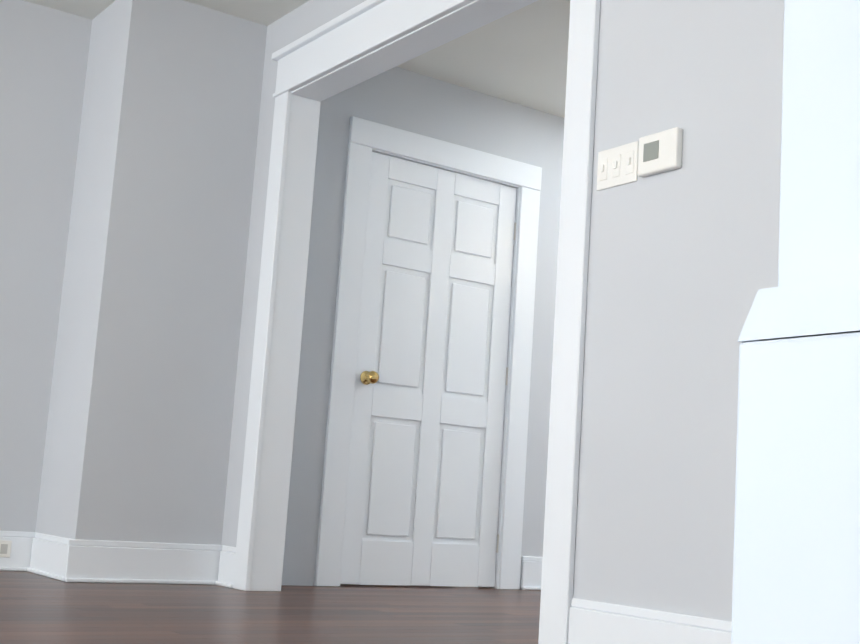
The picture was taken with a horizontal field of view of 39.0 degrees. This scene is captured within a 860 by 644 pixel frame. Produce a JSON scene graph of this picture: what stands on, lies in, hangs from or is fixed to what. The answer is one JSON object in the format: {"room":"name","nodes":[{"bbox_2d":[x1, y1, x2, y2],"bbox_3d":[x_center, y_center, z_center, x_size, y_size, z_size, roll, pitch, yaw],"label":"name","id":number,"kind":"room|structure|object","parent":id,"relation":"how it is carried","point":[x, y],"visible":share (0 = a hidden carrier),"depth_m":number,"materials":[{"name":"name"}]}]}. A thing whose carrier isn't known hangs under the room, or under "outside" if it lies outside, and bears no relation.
{"room":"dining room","nodes":[
{"label":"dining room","id":0,"kind":"room"},
{"bbox_2d":[0,0,91,531],"bbox_3d":[-4.820,-0.684,3.239,9.280,2.470,0.140,10,-10,-34],"label":"wall","id":1,"kind":"structure","parent":0,"point":[44,51],"depth_m":5.30,"materials":[{"name":"paint"}]},
{"bbox_2d":[0,540,11,557],"bbox_3d":[-1.809,0.949,5.079,0.110,0.070,0.008,10,-10,-34],"label":"electrical outlet","id":2,"kind":"object","parent":1,"relation":"attached to","point":[5,548],"visible":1,"depth_m":5.09,"materials":[{"name":"white plastic"}]},
{"bbox_2d":[0,531,34,570],"bbox_3d":[-5.103,0.403,2.823,8.370,0.164,0.029,10,-10,-34],"label":"baseboard","id":3,"kind":"structure","parent":1,"relation":"attached to","point":[19,559],"depth_m":5.13,"materials":[{"name":"white wood"}]},
{"bbox_2d":[0,571,540,643],"bbox_3d":[-0.944,0.729,2.286,15.150,0.100,6.300,10,-10,-34],"label":"floor","id":4,"kind":"structure","parent":0,"point":[37,608],"depth_m":3.99,"materials":[{"name":"brown wood"}]},
{"bbox_2d":[731,0,859,643],"bbox_3d":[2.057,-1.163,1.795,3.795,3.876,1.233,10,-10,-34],"label":"column","id":5,"kind":"structure","parent":4,"relation":"on","point":[796,568],"depth_m":0.92,"materials":[{"name":"painted wood"}]},
{"bbox_2d":[221,0,365,550],"bbox_3d":[-0.291,-0.174,4.668,0.140,2.470,2.642,10,-10,-34],"label":"wall","id":6,"kind":"structure","parent":0,"point":[280,32],"depth_m":5.22,"materials":[{"name":"paint"}]},
{"bbox_2d":[215,545,235,587],"bbox_3d":[-0.839,1.012,5.025,0.029,0.164,0.152,10,-10,-34],"label":"baseboard","id":7,"kind":"structure","parent":6,"relation":"attached to","point":[226,566],"depth_m":5.02,"materials":[{"name":"white wood"}]},
{"bbox_2d":[233,0,599,643],"bbox_3d":[-0.089,-0.119,4.324,0.189,2.285,2.089,10,-10,-34],"label":"door frame","id":8,"kind":"structure","parent":6,"relation":"attached to","point":[364,28],"depth_m":4.81,"materials":[{"name":"white wood"}]},
{"bbox_2d":[24,0,569,117],"bbox_3d":[-1.507,-1.860,2.803,13.880,0.150,4.850,10,-10,-34],"label":"ceiling","id":9,"kind":"structure","parent":0,"point":[520,56],"depth_m":5.58,"materials":[{"name":"paint"}]},
{"bbox_2d":[35,0,564,589],"bbox_3d":[0.719,0.189,6.649,5.370,2.470,0.510,10,-10,-34],"label":"wall","id":10,"kind":"structure","parent":0,"point":[139,429],"depth_m":5.19,"materials":[{"name":"paint"}]},
{"bbox_2d":[27,532,69,580],"bbox_3d":[-1.552,0.955,4.953,0.029,0.164,0.481,10,-10,-34],"label":"baseboard","id":11,"kind":"structure","parent":10,"relation":"attached to","point":[48,555],"depth_m":4.95,"materials":[{"name":"white wood"}]},
{"bbox_2d":[64,539,221,584],"bbox_3d":[-1.148,0.976,4.922,0.659,0.164,0.029,10,-10,-34],"label":"baseboard","id":12,"kind":"structure","parent":10,"relation":"attached to","point":[96,561],"depth_m":4.91,"materials":[{"name":"white wood"}]},
{"bbox_2d":[314,116,541,589],"bbox_3d":[-0.006,0.188,5.912,1.160,2.160,0.168,10,-10,-34],"label":"door frame","id":13,"kind":"structure","parent":10,"relation":"attached to","point":[366,137],"depth_m":5.88,"materials":[{"name":"white wood"}]},
{"bbox_2d":[340,152,516,586],"bbox_3d":[0.036,0.244,5.848,0.906,2.019,0.113,10,-10,-34],"label":"door","id":14,"kind":"structure","parent":10,"relation":"in","point":[424,477],"depth_m":5.85,"materials":[{"name":"white wood"}]},
{"bbox_2d":[521,556,542,589],"bbox_3d":[1.667,1.452,6.867,2.950,0.164,0.029,10,-10,-34],"label":"baseboard","id":15,"kind":"structure","parent":10,"relation":"attached to","point":[531,575],"depth_m":6.07,"materials":[{"name":"white wood"}]},
{"bbox_2d":[573,0,783,621],"bbox_3d":[1.069,-0.374,2.737,0.140,2.470,2.098,10,-10,-34],"label":"wall pier","id":16,"kind":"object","parent":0,"point":[682,264],"depth_m":3.16,"materials":[{"name":"paint"}]},
{"bbox_2d":[597,141,638,190],"bbox_3d":[0.524,-0.438,3.410,0.014,0.115,0.160,10,-10,-34],"label":"switch plate","id":17,"kind":"object","parent":16,"relation":"attached to","point":[618,166],"visible":1,"depth_m":3.40,"materials":[{"name":"white plastic"}]},
{"bbox_2d":[568,598,731,643],"bbox_3d":[0.952,0.748,2.482,0.029,0.164,2.006,10,-10,-34],"label":"baseboard","id":18,"kind":"structure","parent":16,"relation":"attached to","point":[593,622],"depth_m":3.09,"materials":[{"name":"white wood"}]},
{"bbox_2d":[638,127,682,176],"bbox_3d":[0.618,-0.456,3.267,0.027,0.110,0.145,10,-10,-34],"label":"thermostat","id":19,"kind":"object","parent":16,"relation":"attached to","point":[659,152],"visible":0.96,"depth_m":3.25,"materials":[{"name":"white plastic"}]}
]}

